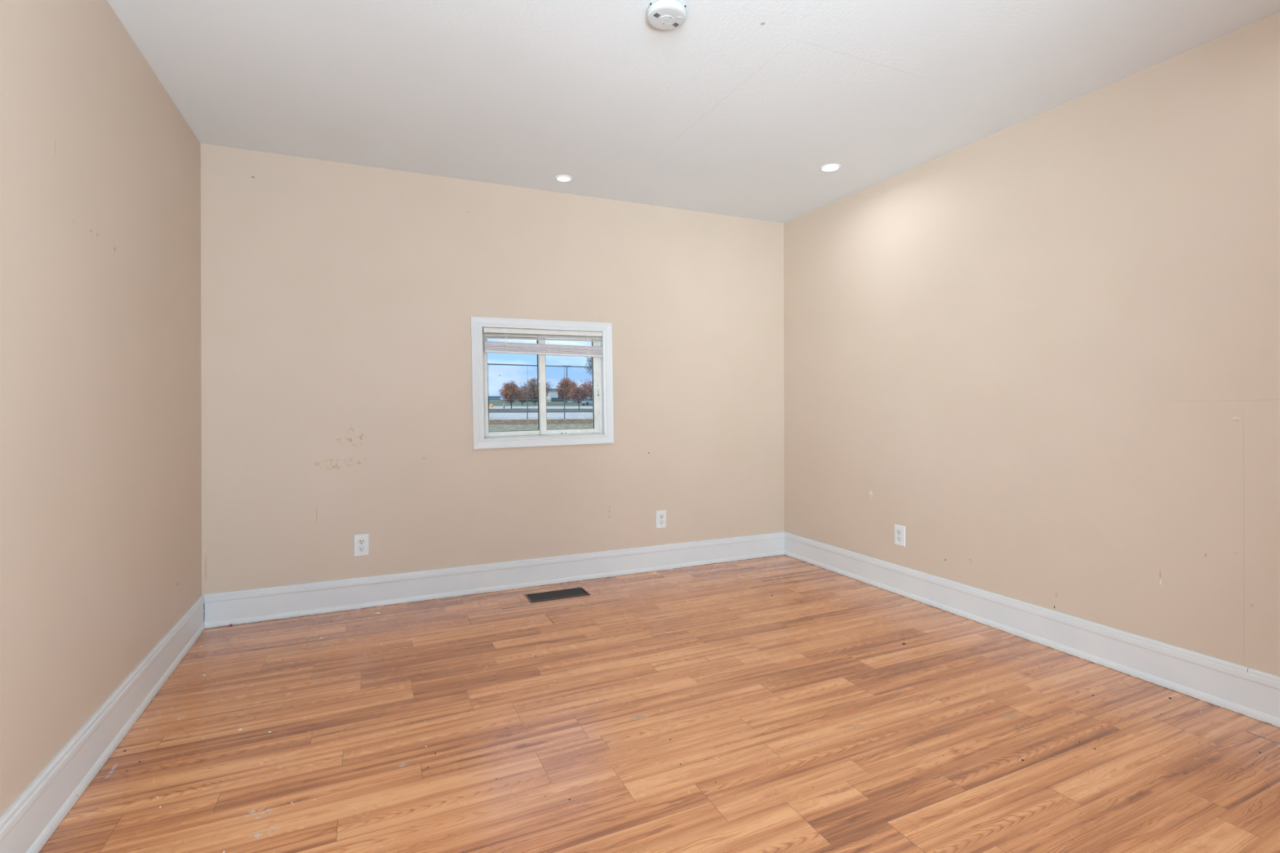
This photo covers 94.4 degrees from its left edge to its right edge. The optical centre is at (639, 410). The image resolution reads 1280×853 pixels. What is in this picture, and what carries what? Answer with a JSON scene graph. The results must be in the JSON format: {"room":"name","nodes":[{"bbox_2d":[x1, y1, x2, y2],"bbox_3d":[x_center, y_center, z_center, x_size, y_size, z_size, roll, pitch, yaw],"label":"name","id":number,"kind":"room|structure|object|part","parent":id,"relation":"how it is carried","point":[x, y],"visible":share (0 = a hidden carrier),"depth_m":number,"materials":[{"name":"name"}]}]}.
{"room":"empty room","nodes":[
{"label":"empty room","id":0,"kind":"room"},
{"bbox_2d":[0,0,201,817],"bbox_3d":[-1.355,-0.108,0.937,0.160,2.480,4.431,0,0,-25],"label":"wall","id":1,"kind":"structure","parent":0,"point":[100,408],"depth_m":1.76,"materials":[{"name":"beige paint"}]},
{"bbox_2d":[0,594,205,852],"bbox_3d":[-1.271,1.007,0.975,0.019,0.169,4.430,0,0,-25],"label":"baseboard","id":2,"kind":"structure","parent":1,"relation":"attached to","point":[27,825],"depth_m":1.75,"materials":[{"name":"white wood"}]},
{"bbox_2d":[200,143,784,594],"bbox_3d":[-0.592,-0.147,3.808,3.950,2.553,0.160,0,0,-25],"label":"wall","id":3,"kind":"structure","parent":0,"point":[339,300],"depth_m":3.47,"materials":[{"name":"beige paint"}]},
{"bbox_2d":[353,533,368,556],"bbox_3d":[-1.543,0.745,3.280,0.077,0.121,0.009,0,0,-25],"label":"wall outlet","id":4,"kind":"object","parent":3,"relation":"attached to","point":[361,542],"visible":1,"depth_m":3.28,"materials":[{"name":"white plastic"}]},
{"bbox_2d":[358,546,364,551],"bbox_3d":[-1.542,0.765,3.278,0.034,0.027,0.004,0,0,-25],"label":"receptacle","id":5,"kind":"object","parent":4,"relation":"attached to","point":[361,548],"depth_m":3.28,"materials":[{"name":"white plastic"}]},
{"bbox_2d":[358,539,364,544],"bbox_3d":[-1.542,0.726,3.278,0.034,0.027,0.003,0,0,-25],"label":"receptacle","id":6,"kind":"object","parent":4,"relation":"attached to","point":[360,541],"depth_m":3.28,"materials":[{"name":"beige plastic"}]},
{"bbox_2d":[203,531,784,628],"bbox_3d":[-0.552,1.005,3.727,3.630,0.169,0.019,0,0,-25],"label":"baseboard","id":7,"kind":"structure","parent":3,"relation":"attached to","point":[221,609],"depth_m":3.51,"materials":[{"name":"white wood"}]},
{"bbox_2d":[470,316,613,448],"bbox_3d":[-0.621,-0.173,3.779,0.899,0.787,0.168,-1,0,-25],"label":"window","id":8,"kind":"structure","parent":3,"relation":"in","point":[602,431],"depth_m":3.77,"materials":[{"name":"paint"}]},
{"bbox_3d":[-0.808,-0.164,3.746,0.400,0.646,0.030,-1,0,-25],"label":"fixed sash","id":9,"kind":"part","parent":8,"relation":"part of","materials":[{"name":"glass"}]},
{"bbox_2d":[483,327,602,357],"bbox_3d":[-0.595,-0.427,3.732,0.767,0.164,0.037,-1,0,-25],"label":"window blind","id":10,"kind":"object","parent":8,"relation":"attached to","point":[505,347],"visible":1,"depth_m":3.72,"materials":[{"name":"beige plastic"}]},
{"bbox_3d":[-0.596,-0.359,3.738,0.759,0.015,0.023,0,0,-25],"label":"rail","id":11,"kind":"part","parent":10,"relation":"part of","materials":[{"name":"beige plastic"}]},
{"bbox_3d":[-0.456,-0.172,3.867,0.412,0.644,0.030,-1,0,-25],"label":"sliding sash","id":12,"kind":"part","parent":8,"relation":"part of","materials":[{"name":"paint"}]},
{"bbox_2d":[656,510,666,528],"bbox_3d":[0.147,0.744,4.051,0.077,0.121,0.009,1,-1,-25],"label":"wall outlet","id":13,"kind":"object","parent":3,"relation":"attached to","point":[660,515],"visible":1,"depth_m":4.05,"materials":[{"name":"white plastic"}]},
{"bbox_2d":[39,555,1279,852],"bbox_3d":[0.353,1.107,1.743,3.830,0.040,4.580,0,0,-25],"label":"floor","id":14,"kind":"structure","parent":0,"point":[763,704],"depth_m":1.94,"materials":[{"name":"brown wood"}]},
{"bbox_2d":[524,586,590,603],"bbox_3d":[-0.488,1.085,3.501,0.358,0.008,0.160,0,0,-25],"label":"floor vent","id":15,"kind":"object","parent":14,"relation":"in","point":[575,592],"visible":1,"depth_m":3.49,"materials":[{"name":"brown metal"}]},
{"bbox_2d":[146,612,1208,852],"bbox_3d":[-0.146,1.087,1.998,4.065,0.004,1.548,0,0,17],"label":"paint flecks","id":16,"kind":"object","parent":14,"relation":"on","point":[377,612],"visible":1,"depth_m":2.02,"materials":[{"name":"white paint"}]},
{"bbox_2d":[123,595,1261,799],"bbox_3d":[0.119,1.086,2.537,3.675,0.003,1.733,0,0,-6],"label":"crumbs","id":17,"kind":"object","parent":14,"relation":"on","point":[771,595],"visible":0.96,"depth_m":1.90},
{"bbox_2d":[106,0,1279,222],"bbox_3d":[0.358,-1.429,1.720,3.950,0.353,4.750,0,0,-25],"label":"ceiling","id":18,"kind":"structure","parent":0,"point":[737,109],"depth_m":2.41,"materials":[{"name":"paint"}]},
{"bbox_2d":[554,174,573,182],"bbox_3d":[-0.453,-1.376,3.515,0.110,0.005,0.110,-1,2,-25],"label":"recessed light","id":19,"kind":"object","parent":18,"relation":"in","point":[562,178],"visible":1,"depth_m":3.50,"materials":[{"name":"white"}]},
{"bbox_2d":[646,0,686,30],"bbox_3d":[0.089,-1.325,1.983,0.134,0.037,0.134,0,1,-11],"label":"smoke detector","id":20,"kind":"object","parent":18,"relation":"attached to","point":[662,15],"visible":1,"depth_m":1.96,"materials":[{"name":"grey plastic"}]},
{"bbox_2d":[819,164,840,172],"bbox_3d":[1.090,-1.389,3.392,0.116,0.005,0.116,-1,2,-25],"label":"recessed light","id":21,"kind":"object","parent":18,"relation":"in","point":[829,167],"visible":1,"depth_m":3.38,"materials":[{"name":"white"}]},
{"bbox_2d":[783,12,1279,676],"bbox_3d":[2.074,-0.152,2.502,0.160,2.549,4.431,0,0,-24],"label":"wall","id":22,"kind":"structure","parent":0,"point":[1043,349],"depth_m":2.62,"materials":[{"name":"beige paint"}]},
{"bbox_2d":[894,524,905,546],"bbox_3d":[1.534,0.737,3.501,0.009,0.121,0.077,0,0,-25],"label":"wall outlet","id":23,"kind":"object","parent":22,"relation":"attached to","point":[900,531],"visible":1,"depth_m":3.49,"materials":[{"name":"white plastic"}]},
{"bbox_2d":[784,531,1279,728],"bbox_3d":[1.995,0.999,2.464,0.019,0.169,4.430,0,0,-24],"label":"baseboard","id":24,"kind":"structure","parent":22,"relation":"attached to","point":[1252,693],"depth_m":2.61,"materials":[{"name":"white wood"}]},
{"label":"outside","id":25,"kind":"structure","parent":0,"visible":0},
{"bbox_2d":[488,400,592,406],"bbox_3d":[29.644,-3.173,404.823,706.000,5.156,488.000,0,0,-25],"label":"field","id":26,"kind":"structure","parent":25,"point":[497,402],"depth_m":136.30,"materials":[{"name":"green plant"}]},
{"bbox_2d":[488,395,501,400],"bbox_3d":[-52.884,-3.486,202.302,6.929,2.610,20.600,0,0,-25],"label":"building","id":27,"kind":"structure","parent":26,"relation":"on","point":[491,397],"depth_m":193.61,"materials":[{"name":"stone"}]},
{"bbox_2d":[515,387,529,406],"bbox_3d":[-22.387,-2.701,112.880,2.976,4.276,2.404,0,0,-25],"label":"tree","id":28,"kind":"object","parent":26,"relation":"on","point":[524,392],"visible":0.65,"depth_m":112.76,"materials":[{"name":"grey plant"}]},
{"bbox_2d":[520,376,552,404],"bbox_3d":[-22.701,-4.597,130.248,8.149,7.149,6.240,0,0,-25],"label":"tree","id":29,"kind":"object","parent":26,"relation":"on","point":[530,387],"visible":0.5,"depth_m":129.92,"materials":[{"name":"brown plant"}]},
{"bbox_2d":[553,377,577,404],"bbox_3d":[-18.145,-5.222,145.509,6.204,7.668,5.682,0,0,-25],"label":"tree","id":30,"kind":"object","parent":26,"relation":"on","point":[567,380],"visible":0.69,"depth_m":144.76,"materials":[{"name":"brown plant"}]},
{"bbox_2d":[546,388,590,401],"bbox_3d":[-25.939,-4.581,203.605,16.673,5.156,20.600,0,0,-25],"label":"building","id":31,"kind":"structure","parent":26,"relation":"on","point":[556,396],"depth_m":191.96,"materials":[{"name":"stone"}]},
{"bbox_2d":[578,378,592,398],"bbox_3d":[-11.780,-4.426,139.528,7.478,6.504,6.002,0,0,-25],"label":"tree","id":32,"kind":"object","parent":26,"relation":"on","point":[590,386],"visible":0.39,"depth_m":138.97,"materials":[{"name":"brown plant"}]},
{"bbox_2d":[579,398,592,404],"bbox_3d":[-10.619,-1.954,129.254,4.700,1.532,1.879,0,0,-33],"label":"car","id":33,"kind":"object","parent":26,"relation":"on","point":[589,402],"visible":0.29,"depth_m":128.00,"materials":[{"name":"paint"}]},
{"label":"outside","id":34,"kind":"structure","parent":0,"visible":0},
{"bbox_2d":[488,423,592,431],"bbox_3d":[3.703,1.528,31.826,74.650,0.732,47.160,0,0,-25],"label":"ground","id":35,"kind":"structure","parent":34,"point":[493,428],"depth_m":47.88,"materials":[{"name":"green plant"}]},
{"bbox_2d":[488,418,592,425],"bbox_3d":[-5.573,1.210,56.700,81.320,0.750,5.800,0,0,-25],"label":"leaf litter","id":36,"kind":"object","parent":35,"relation":"on","point":[491,422],"visible":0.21,"depth_m":54.86,"materials":[{"name":"brown plant"}]},
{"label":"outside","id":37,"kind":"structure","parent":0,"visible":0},
{"bbox_2d":[488,412,592,419],"bbox_3d":[-5.174,0.721,70.073,102.250,1.026,18.200,0,0,-25],"label":"parking lot","id":38,"kind":"structure","parent":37,"point":[504,415],"depth_m":66.28,"materials":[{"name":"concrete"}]},
{"bbox_2d":[487,363,592,419],"bbox_3d":[-10.996,-1.781,57.859,22.575,5.432,0.113,0,0,-25],"label":"wire fence","id":39,"kind":"object","parent":38,"relation":"on","point":[488,364],"visible":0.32,"depth_m":58.20,"materials":[{"name":"metal"}]},
{"bbox_3d":[-14.403,-1.745,56.303,0.099,5.376,0.099,0,0,-25],"label":"post","id":40,"kind":"part","parent":39,"relation":"part of","materials":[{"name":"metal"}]},
{"bbox_3d":[-11.002,-4.442,57.857,22.476,0.110,0.110,0,0,-25],"label":"rail","id":41,"kind":"part","parent":39,"relation":"part of","materials":[{"name":"metal"}]},
{"bbox_3d":[-10.993,-1.047,57.857,22.476,0.060,0.060,0,0,-25],"label":"rail","id":42,"kind":"part","parent":39,"relation":"part of","materials":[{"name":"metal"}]},
{"bbox_3d":[-7.587,-1.762,59.412,0.099,5.376,0.099,0,0,-25],"label":"post","id":43,"kind":"part","parent":39,"relation":"part of","materials":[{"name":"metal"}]},
{"bbox_2d":[489,411,592,413],"bbox_3d":[7.436,0.309,86.322,67.435,0.535,0.900,0,0,-25],"label":"kerb","id":44,"kind":"object","parent":38,"relation":"on","point":[490,411],"depth_m":76.19,"materials":[{"name":"grey concrete"}]},
{"bbox_2d":[579,356,591,376],"bbox_3d":[-4.443,-3.043,70.671,5.707,7.719,4.054,0,0,-25],"label":"tree","id":45,"kind":"object","parent":38,"relation":"on","point":[589,364],"visible":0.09,"depth_m":69.97,"materials":[{"name":"grey plant"}]},
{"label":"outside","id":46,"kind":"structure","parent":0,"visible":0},
{"bbox_2d":[488,406,592,408],"bbox_3d":[-9.635,-0.425,108.817,144.800,0.945,18.000,0,0,-25],"label":"road","id":47,"kind":"structure","parent":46,"point":[498,407],"depth_m":101.70,"materials":[{"name":"grey asphalt"}]},
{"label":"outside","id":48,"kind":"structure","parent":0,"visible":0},
{"bbox_2d":[488,408,592,411],"bbox_3d":[-7.464,0.110,89.967,124.100,0.936,18.100,0,0,-25],"label":"verge","id":49,"kind":"structure","parent":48,"point":[492,410],"depth_m":86.63,"materials":[{"name":"green plant"}]},
{"bbox_2d":[497,380,526,408],"bbox_3d":[-20.298,-2.433,93.522,4.710,4.849,3.984,0,0,-25],"label":"tree","id":50,"kind":"object","parent":49,"relation":"on","point":[513,393],"visible":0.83,"depth_m":92.88,"materials":[{"name":"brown plant"}]},
{"bbox_2d":[566,383,591,410],"bbox_3d":[-9.030,-1.993,88.101,3.960,4.472,3.062,0,0,-25],"label":"tree","id":51,"kind":"object","parent":49,"relation":"on","point":[574,389],"visible":0.82,"depth_m":87.69,"materials":[{"name":"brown plant"}]}
]}

